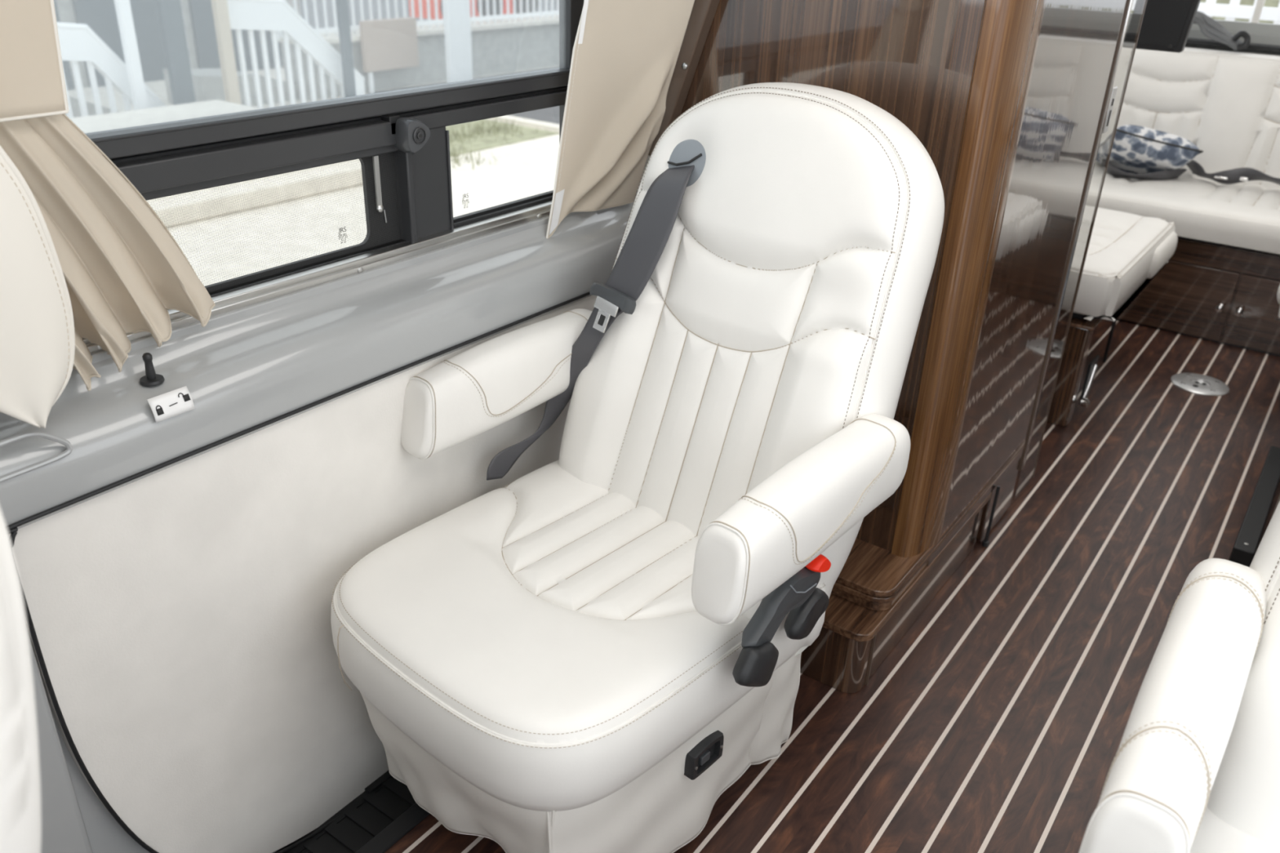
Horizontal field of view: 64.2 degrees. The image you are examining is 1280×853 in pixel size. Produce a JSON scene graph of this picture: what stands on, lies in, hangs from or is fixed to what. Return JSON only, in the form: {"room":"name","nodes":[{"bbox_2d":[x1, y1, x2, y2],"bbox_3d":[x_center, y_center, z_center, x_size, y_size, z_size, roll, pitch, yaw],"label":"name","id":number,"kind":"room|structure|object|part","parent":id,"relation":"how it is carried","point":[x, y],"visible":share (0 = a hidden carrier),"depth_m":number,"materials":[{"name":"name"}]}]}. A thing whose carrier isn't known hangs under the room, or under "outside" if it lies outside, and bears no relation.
{"room":"vehicle interior","nodes":[
{"label":"vehicle interior","id":0,"kind":"room"},
{"bbox_2d":[0,145,75,428],"bbox_3d":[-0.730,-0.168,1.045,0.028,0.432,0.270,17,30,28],"label":"seat back","id":1,"kind":"object","parent":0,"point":[37,336],"visible":1,"depth_m":1.14,"materials":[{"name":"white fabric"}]},
{"bbox_2d":[0,195,635,852],"bbox_3d":[-0.682,0.331,1.585,0.184,0.976,2.290,20,32,31],"label":"wall","id":2,"kind":"structure","parent":0,"point":[180,613],"depth_m":1.53,"materials":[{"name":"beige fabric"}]},
{"bbox_2d":[0,431,72,483],"bbox_3d":[-0.750,0.048,1.167,0.007,0.052,0.196,20,32,31],"label":"trim","id":3,"kind":"structure","parent":2,"relation":"attached to","point":[65,442],"depth_m":1.21,"materials":[{"name":"silver metal"}]},
{"bbox_2d":[139,352,164,386],"bbox_3d":[-0.650,-0.078,1.351,0.031,0.042,0.031,20,32,31],"label":"pin","id":4,"kind":"object","parent":2,"relation":"attached to","point":[151,379],"visible":1,"depth_m":1.35,"materials":[{"name":"grey plastic"}]},
{"bbox_2d":[146,386,195,422],"bbox_3d":[-0.617,-0.029,1.342,0.012,0.030,0.056,20,32,31],"label":"sticker","id":5,"kind":"object","parent":2,"relation":"attached to","point":[168,405],"visible":1,"depth_m":1.34,"materials":[{"name":"white paper"}]},
{"bbox_2d":[6,292,590,852],"bbox_3d":[-0.376,0.259,1.874,0.006,0.828,1.458,20,32,31],"label":"trim","id":6,"kind":"structure","parent":2,"relation":"attached to","point":[12,528],"depth_m":1.40,"materials":[{"name":"black rubber"}]},
{"bbox_2d":[284,770,394,852],"bbox_3d":[-0.397,0.623,2.048,0.020,0.018,1.100,20,32,31],"label":"trim","id":7,"kind":"structure","parent":2,"relation":"attached to","point":[376,785],"depth_m":1.88,"materials":[{"name":"black rubber"}]},
{"bbox_2d":[72,191,637,369],"bbox_3d":[-0.493,-0.247,1.637,0.064,0.034,1.590,20,32,31],"label":"window sill","id":8,"kind":"structure","parent":2,"relation":"attached to","point":[246,300],"depth_m":1.62,"materials":[{"name":"silver metal"}]},
{"bbox_2d":[275,777,415,852],"bbox_3d":[-0.906,0.980,1.328,0.220,0.035,3.000,20,32,31],"label":"floor","id":9,"kind":"structure","parent":0,"point":[362,824],"depth_m":1.85,"materials":[{"name":"black rubber"}]},
{"bbox_2d":[637,155,650,190],"bbox_3d":[0.512,-0.890,2.857,0.110,2.050,5.200,20,32,31],"label":"wall","id":10,"kind":"structure","parent":0,"point":[648,157],"depth_m":2.17,"materials":[{"name":"white plastic"}]},
{"bbox_2d":[84,0,584,294],"bbox_3d":[-0.514,-0.694,1.374,0.046,1.032,1.690,20,32,31],"label":"window","id":11,"kind":"structure","parent":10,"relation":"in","point":[408,197],"depth_m":1.59,"materials":[{"name":"grey"}]},
{"bbox_2d":[0,0,215,413],"bbox_3d":[-0.704,-0.319,1.181,0.082,0.581,0.407,18,31,29],"label":"curtain","id":12,"kind":"object","parent":11,"relation":"hanging from","point":[123,269],"visible":0.84,"depth_m":1.24,"materials":[{"name":"beige fabric"}]},
{"bbox_2d":[381,113,430,153],"bbox_3d":[-0.377,-0.477,1.657,0.055,0.058,0.062,20,32,31],"label":"window latch","id":13,"kind":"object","parent":11,"relation":"attached to","point":[411,135],"depth_m":1.64,"materials":[{"name":"grey plastic"}]},
{"bbox_2d":[546,0,694,239],"bbox_3d":[-0.035,-0.689,1.940,0.340,0.620,0.134,-8,28,-19],"label":"curtain","id":14,"kind":"object","parent":11,"relation":"hanging from","point":[625,53],"visible":1,"depth_m":1.95,"materials":[{"name":"beige fabric"}]},
{"bbox_2d":[384,319,1279,852],"bbox_3d":[0.934,0.528,2.166,1.640,0.030,6.700,20,32,31],"label":"floor","id":15,"kind":"structure","parent":0,"point":[997,721],"depth_m":2.21,"materials":[{"name":"brown wood"}]},
{"bbox_2d":[0,508,41,852],"bbox_3d":[-0.776,0.531,0.724,0.578,1.148,0.680,20,32,31],"label":"seat","id":16,"kind":"object","parent":15,"relation":"on","point":[20,811],"visible":1,"depth_m":0.63,"materials":[{"name":"beige leather"}]},
{"bbox_2d":[355,802,430,852],"bbox_3d":[-0.769,0.931,1.297,0.035,0.099,2.750,20,32,31],"label":"trim","id":17,"kind":"structure","parent":15,"relation":"on","point":[415,815],"depth_m":1.72,"materials":[{"name":"black plastic"}]},
{"bbox_2d":[330,82,944,852],"bbox_3d":[-0.013,0.083,1.661,0.731,1.156,0.944,23,34,36],"label":"chair","id":18,"kind":"object","parent":15,"relation":"on","point":[583,653],"visible":1,"depth_m":1.58,"materials":[{"name":"white leather"}]},
{"bbox_3d":[-0.231,-0.089,1.831,0.092,0.160,0.460,23,34,36],"label":"armrest","id":19,"kind":"part","parent":18,"relation":"part of","materials":[{"name":"beige leather"}]},
{"bbox_2d":[330,459,826,811],"bbox_3d":[-0.125,0.301,1.639,0.614,0.168,0.627,23,34,36],"label":"seat cushion","id":20,"kind":"object","parent":18,"relation":"on","point":[542,638],"depth_m":1.47,"materials":[{"name":"white leather"}]},
{"bbox_3d":[-0.064,-0.196,1.789,0.023,0.056,0.055,-22,36,-40],"label":"metal plate","id":21,"kind":"part","parent":18,"relation":"part of","materials":[{"name":"silver metal"}]},
{"bbox_2d":[684,730,724,780],"bbox_3d":[0.093,0.494,1.551,0.028,0.052,0.076,23,34,36],"label":"switch plate","id":22,"kind":"object","parent":18,"relation":"attached to","point":[702,753],"depth_m":1.54,"materials":[{"name":"grey plastic"}]},
{"bbox_2d":[697,750,710,765],"bbox_3d":[0.097,0.502,1.545,0.008,0.016,0.021,23,34,36],"label":"rocker switch","id":23,"kind":"object","parent":18,"relation":"attached to","point":[704,759],"depth_m":1.54,"materials":[{"name":"grey plastic"}]},
{"bbox_3d":[0.171,-0.147,1.767,0.618,0.830,0.408,23,34,36],"label":"backrest","id":24,"kind":"part","parent":18,"relation":"part of","materials":[{"name":"beige leather"}]},
{"bbox_3d":[0.241,0.116,1.459,0.092,0.160,0.460,23,34,36],"label":"armrest","id":25,"kind":"part","parent":18,"relation":"part of","materials":[{"name":"beige leather"}]},
{"bbox_3d":[0.253,0.282,1.548,0.028,0.072,0.095,23,34,36],"label":"recline lever","id":26,"kind":"part","parent":18,"relation":"part of","materials":[{"name":"grey plastic"}]},
{"bbox_2d":[648,0,1146,693],"bbox_3d":[0.522,-0.607,2.198,0.718,1.940,1.147,20,32,31],"label":"tall cabinet","id":27,"kind":"object","parent":15,"relation":"on","point":[1010,102],"visible":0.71,"depth_m":1.98,"materials":[{"name":"brown wood"}]},
{"bbox_3d":[0.334,-0.597,1.919,0.612,1.720,0.045,20,32,31],"label":"panel","id":28,"kind":"part","parent":27,"relation":"part of","materials":[{"name":"brown wood"}]},
{"bbox_3d":[0.613,-0.515,1.784,0.069,1.725,0.132,20,32,31],"label":"corner post","id":29,"kind":"part","parent":27,"relation":"part of","materials":[{"name":"brown wood"}]},
{"bbox_3d":[0.920,0.183,2.627,0.056,0.170,0.223,20,32,31],"label":"door","id":30,"kind":"part","parent":27,"relation":"part of","materials":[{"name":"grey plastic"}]},
{"bbox_3d":[0.823,-0.610,2.040,0.042,1.772,0.655,20,32,31],"label":"panel","id":31,"kind":"part","parent":27,"relation":"part of","materials":[{"name":"brown wood"}]},
{"bbox_3d":[1.066,-0.718,2.314,0.004,0.100,0.035,20,32,31],"label":"door latch plate","id":32,"kind":"part","parent":27,"relation":"part of","materials":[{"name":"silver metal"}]},
{"bbox_2d":[1035,205,1177,426],"bbox_3d":[1.341,-0.443,3.512,0.718,0.519,0.857,20,32,31],"label":"seat","id":33,"kind":"object","parent":15,"relation":"on","point":[1126,251],"visible":0.34,"depth_m":3.15,"materials":[{"name":"beige leather"}]},
{"bbox_3d":[1.227,-0.477,3.348,0.544,0.030,0.390,20,32,31],"label":"slide frame","id":34,"kind":"part","parent":33,"relation":"part of","materials":[{"name":"black metal"}]},
{"bbox_3d":[1.691,-0.403,3.619,0.011,0.375,0.011,8,27,11],"label":"thin leg","id":35,"kind":"part","parent":33,"relation":"part of","materials":[{"name":"plastic"}]},
{"bbox_2d":[1061,205,1175,321],"bbox_3d":[1.341,-0.611,3.432,0.702,0.147,0.857,20,32,31],"label":"seat cushion","id":36,"kind":"object","parent":33,"relation":"on","point":[1126,251],"depth_m":3.16,"materials":[{"name":"beige leather"}]},
{"bbox_2d":[1079,500,1279,852],"bbox_3d":[0.841,0.464,0.969,0.732,1.156,0.944,20,32,31],"label":"chair","id":37,"kind":"object","parent":15,"relation":"on","point":[1195,767],"visible":1,"depth_m":1.09,"materials":[{"name":"beige leather"}]},
{"bbox_2d":[1190,806,1279,852],"bbox_3d":[0.742,0.687,0.939,0.614,0.168,0.627,20,32,31],"label":"seat cushion","id":38,"kind":"object","parent":37,"relation":"on","point":[1220,831],"depth_m":1.17,"materials":[{"name":"beige leather"}]},
{"bbox_3d":[1.003,0.225,1.091,0.618,0.830,0.408,20,32,31],"label":"backrest","id":39,"kind":"part","parent":37,"relation":"part of","materials":[{"name":"beige leather"}]},
{"bbox_2d":[1085,46,1279,355],"bbox_3d":[2.431,-0.893,3.986,1.881,0.970,0.874,20,32,31],"label":"sofa","id":40,"kind":"object","parent":15,"relation":"on","point":[1220,282],"visible":0.67,"depth_m":4.00,"materials":[{"name":"white leather"}]},
{"bbox_2d":[1101,159,1186,180],"bbox_3d":[2.019,-1.059,4.214,0.214,0.060,0.384,-21,35,-38],"label":"belt","id":41,"kind":"object","parent":40,"relation":"on","point":[1172,174],"visible":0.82,"depth_m":4.13,"materials":[{"name":"grey"}]},
{"bbox_2d":[1095,124,1203,173],"bbox_3d":[2.070,-1.127,4.201,0.370,0.240,0.308,8,27,12],"label":"throw pillow","id":42,"kind":"object","parent":40,"relation":"on","point":[1137,149],"visible":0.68,"depth_m":4.07,"materials":[{"name":"blue fabric"}]},
{"bbox_3d":[2.061,-0.507,3.949,0.402,0.268,0.020,20,32,31],"label":"drawer","id":43,"kind":"part","parent":40,"relation":"part of","materials":[{"name":"brown wood"}]},
{"bbox_3d":[2.184,-0.446,3.843,0.026,0.026,0.034,20,32,31],"label":"knob","id":44,"kind":"part","parent":40,"relation":"part of","materials":[{"name":"silver metal"}]},
{"bbox_3d":[2.204,-0.621,3.780,1.740,0.090,0.020,20,32,31],"label":"rail","id":45,"kind":"part","parent":40,"relation":"part of","materials":[{"name":"brown wood"}]},
{"bbox_2d":[1186,159,1279,184],"bbox_3d":[2.609,-0.932,3.960,0.966,0.080,0.152,21,32,33],"label":"belt","id":46,"kind":"object","parent":40,"relation":"on","point":[1235,175],"visible":0.96,"depth_m":4.08,"materials":[{"name":"grey"}]},
{"bbox_3d":[2.236,-0.427,3.810,0.026,0.026,0.034,20,32,31],"label":"knob","id":47,"kind":"part","parent":40,"relation":"part of","materials":[{"name":"silver metal"}]},
{"bbox_3d":[2.371,-0.396,3.753,0.352,0.268,0.020,20,32,31],"label":"drawer","id":48,"kind":"part","parent":40,"relation":"part of","materials":[{"name":"brown wood"}]},
{"bbox_2d":[1170,373,1229,396],"bbox_3d":[1.942,-0.149,3.538,0.184,0.012,0.184,20,32,31],"label":"socket","id":49,"kind":"object","parent":15,"relation":"on","point":[1197,384],"visible":1,"depth_m":3.53,"materials":[{"name":"silver metal"}]},
{"bbox_2d":[1228,445,1279,567],"bbox_3d":[1.914,-0.082,2.383,0.648,0.930,0.830,20,32,31],"label":"rail","id":50,"kind":"object","parent":15,"relation":"on","point":[1247,540],"visible":0.52,"depth_m":2.67,"materials":[{"name":"black plastic"}]},
{"bbox_2d":[1275,285,1279,320],"bbox_3d":[2.298,-0.197,3.096,0.716,0.519,0.560,20,32,31],"label":"seat","id":51,"kind":"object","parent":15,"relation":"on","point":[1278,290],"visible":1,"depth_m":3.12,"materials":[{"name":"beige leather"}]},
{"bbox_2d":[1275,307,1279,320],"bbox_3d":[2.311,-0.360,3.007,0.699,0.147,0.560,20,32,31],"label":"seat cushion","id":52,"kind":"object","parent":51,"relation":"on","point":[1278,318],"depth_m":3.04,"materials":[{"name":"beige leather"}]},
{"bbox_2d":[1124,0,1279,55],"bbox_3d":[2.802,-1.497,4.232,2.060,2.050,0.080,20,32,31],"label":"wall","id":53,"kind":"structure","parent":0,"point":[1187,45],"depth_m":4.35,"materials":[{"name":"grey"}]},
{"bbox_2d":[1124,0,1279,51],"bbox_3d":[2.803,-1.756,3.931,1.700,0.615,0.160,20,32,31],"label":"window","id":54,"kind":"structure","parent":53,"relation":"in","point":[1264,36],"depth_m":4.23,"materials":[{"name":"glass"},{"name":"black rubber"}]},
{"bbox_2d":[1193,10,1250,50],"bbox_3d":[2.296,-1.654,4.238,0.461,0.137,0.072,23,34,35],"label":"cable bundle","id":55,"kind":"object","parent":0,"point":[1209,27],"visible":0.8,"depth_m":4.17,"materials":[{"name":"grey plastic"}]},
{"bbox_3d":[0.880,-1.291,1.347,2.100,0.050,6.900,20,32,31],"label":"ceiling","id":56,"kind":"structure","parent":0,"visible":0},
{"bbox_2d":[1122,0,1200,52],"bbox_3d":[1.513,-1.466,2.754,0.193,0.850,0.076,20,32,31],"label":"television","id":57,"kind":"object","parent":56,"relation":"hanging from","point":[1166,24],"visible":0.97,"depth_m":2.89,"materials":[{"name":"grey plastic"}]},
{"label":"outside","id":58,"kind":"structure","parent":0,"visible":0},
{"bbox_2d":[367,66,559,132],"bbox_3d":[6.439,-6.494,17.757,8.100,0.040,21.950,20,32,31],"label":"asphalt lane","id":59,"kind":"structure","parent":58,"point":[548,117],"depth_m":10.83,"materials":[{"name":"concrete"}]},
{"bbox_2d":[359,17,418,93],"bbox_3d":[-2.921,-4.349,11.962,0.080,0.800,0.800,20,32,31],"label":"board","id":60,"kind":"object","parent":59,"relation":"on","point":[386,44],"visible":0.88,"depth_m":11.84,"materials":[{"name":"beige"}]},
{"bbox_2d":[443,0,472,83],"bbox_3d":[-2.062,-5.337,11.317,0.120,3.200,0.390,20,32,31],"label":"concrete column","id":61,"kind":"structure","parent":59,"relation":"on","point":[457,22],"depth_m":11.72,"materials":[{"name":"white paint"}]},
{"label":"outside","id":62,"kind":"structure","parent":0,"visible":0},
{"bbox_2d":[298,0,556,28],"bbox_3d":[8.723,-3.215,11.981,120.000,0.140,90.000,20,32,31],"label":"ground","id":63,"kind":"structure","parent":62,"point":[309,2],"depth_m":22.68,"materials":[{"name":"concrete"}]},
{"bbox_2d":[1130,0,1279,23],"bbox_3d":[5.891,-3.092,9.526,14.000,1.660,0.600,20,32,31],"label":"hedge","id":64,"kind":"object","parent":63,"relation":"on","point":[1268,3],"visible":0.02,"depth_m":9.14,"materials":[{"name":"green plant"}]},
{"bbox_2d":[1131,0,1279,24],"bbox_3d":[3.957,-1.761,6.242,7.000,2.110,0.040,20,32,31],"label":"picket fence","id":65,"kind":"object","parent":63,"relation":"on","point":[1232,11],"visible":0.02,"depth_m":6.15,"materials":[{"name":"white paint"}]},
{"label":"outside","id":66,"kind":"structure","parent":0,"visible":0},
{"bbox_2d":[67,65,559,285],"bbox_3d":[2.234,-5.113,14.915,11.400,0.150,52.000,20,32,31],"label":"pavement","id":67,"kind":"structure","parent":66,"point":[527,168],"depth_m":7.51,"materials":[{"name":"concrete"}]},
{"bbox_2d":[57,22,166,118],"bbox_3d":[-5.384,-3.193,9.364,1.260,1.230,1.534,20,32,31],"label":"stair railing","id":68,"kind":"object","parent":67,"relation":"on","point":[77,42],"visible":0.23,"depth_m":9.07,"materials":[{"name":"white paint"}]},
{"bbox_2d":[114,0,148,110],"bbox_3d":[-4.513,-4.117,8.716,0.120,3.200,0.140,20,32,31],"label":"porch post","id":69,"kind":"object","parent":67,"relation":"on","point":[123,11],"visible":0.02,"depth_m":9.09,"materials":[{"name":"white paint"}]},
{"bbox_2d":[155,0,195,104],"bbox_3d":[-4.258,-4.268,9.034,0.120,3.200,0.230,20,32,31],"label":"porch post","id":70,"kind":"object","parent":67,"relation":"on","point":[170,11],"visible":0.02,"depth_m":9.40,"materials":[{"name":"grey wood"}]},
{"bbox_2d":[53,0,300,89],"bbox_3d":[-8.479,-4.741,8.101,0.450,4.600,13.200,20,32,31],"label":"building","id":71,"kind":"structure","parent":67,"relation":"on","point":[100,15],"depth_m":12.07,"materials":[{"name":"grey concrete"}]},
{"bbox_3d":[-6.705,-4.851,10.452,0.050,2.800,1.200,20,32,31],"label":"glass door","id":72,"kind":"part","parent":71,"relation":"part of","materials":[{"name":"glass"}]},
{"bbox_3d":[-5.884,-5.337,11.477,0.050,2.800,1.200,20,32,31],"label":"glass door","id":73,"kind":"part","parent":71,"relation":"part of","materials":[{"name":"glass"}]},
{"bbox_3d":[-5.063,-5.823,12.502,0.050,2.800,1.200,20,32,31],"label":"glass door","id":74,"kind":"part","parent":71,"relation":"part of","materials":[{"name":"clear glass"}]},
{"bbox_2d":[70,99,363,227],"bbox_3d":[-3.821,-2.053,7.896,2.550,0.300,3.300,20,32,31],"label":"sidewalk","id":75,"kind":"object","parent":67,"relation":"on","point":[104,122],"depth_m":7.74,"materials":[{"name":"concrete"}]},
{"bbox_2d":[211,0,241,104],"bbox_3d":[-3.956,-4.447,9.411,0.120,3.200,0.160,20,32,31],"label":"porch post","id":76,"kind":"object","parent":67,"relation":"on","point":[220,7],"visible":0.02,"depth_m":9.80,"materials":[{"name":"white paint"}]},
{"bbox_2d":[162,0,364,108],"bbox_3d":[-4.044,-4.069,10.988,1.260,1.220,1.668,20,32,31],"label":"stair railing","id":77,"kind":"object","parent":67,"relation":"on","point":[274,15],"visible":0.58,"depth_m":10.58,"materials":[{"name":"white paint"}]},
{"bbox_3d":[-3.583,-3.900,10.688,0.110,1.220,1.653,20,32,31],"label":"handrail","id":78,"kind":"part","parent":77,"relation":"part of","materials":[{"name":"white paint"}]},
{"bbox_2d":[335,0,355,97],"bbox_3d":[-3.111,-4.946,10.465,0.120,3.200,0.140,20,32,31],"label":"porch post","id":79,"kind":"object","parent":67,"relation":"on","point":[342,6],"visible":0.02,"depth_m":10.88,"materials":[{"name":"grey wood"}]},
{"bbox_2d":[277,14,559,100],"bbox_3d":[2.779,-7.885,19.587,0.500,0.630,22.600,20,32,31],"label":"wall","id":80,"kind":"structure","parent":67,"relation":"on","point":[511,46],"depth_m":13.21,"materials":[{"name":"grey concrete"}]},
{"bbox_2d":[276,0,559,40],"bbox_3d":[-1.612,-5.925,13.650,0.040,0.920,7.800,20,32,31],"label":"metal fence","id":81,"kind":"object","parent":80,"relation":"on","point":[354,28],"visible":0.39,"depth_m":12.52,"materials":[{"name":"white metal"}]},
{"bbox_3d":[-1.612,-5.943,13.641,0.040,0.880,7.800,20,32,31],"label":"rail","id":82,"kind":"part","parent":81,"relation":"part of","materials":[{"name":"white metal"}]},
{"bbox_2d":[408,0,443,19],"bbox_3d":[-2.660,-5.969,13.581,0.750,1.050,0.500,20,32,31],"label":"machine","id":83,"kind":"object","parent":67,"relation":"on","point":[416,10],"visible":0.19,"depth_m":13.57,"materials":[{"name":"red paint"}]},
{"bbox_2d":[470,0,503,17],"bbox_3d":[-2.267,-6.289,14.023,0.750,1.250,0.470,20,32,31],"label":"machine","id":84,"kind":"object","parent":67,"relation":"on","point":[476,2],"visible":0.26,"depth_m":13.98,"materials":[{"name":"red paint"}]},
{"bbox_2d":[445,119,559,156],"bbox_3d":[-1.839,-2.772,9.793,1.200,0.008,1.900,20,32,31],"label":"grass strip","id":85,"kind":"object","parent":67,"relation":"on","point":[530,133],"visible":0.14,"depth_m":9.94,"materials":[{"name":"green plant"}]},
{"bbox_2d":[445,117,546,169],"bbox_3d":[-1.708,-2.717,9.549,1.218,0.140,2.379,7,27,10],"label":"tufts","id":86,"kind":"object","parent":85,"relation":"on","point":[505,126],"visible":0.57,"depth_m":9.81,"materials":[{"name":"green plant"}]},
{"bbox_2d":[502,0,537,13],"bbox_3d":[-1.840,-6.432,14.617,0.750,1.000,0.500,20,32,31],"label":"machine","id":87,"kind":"object","parent":67,"relation":"on","point":[511,2],"visible":0.41,"depth_m":14.52,"materials":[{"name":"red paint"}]}
]}

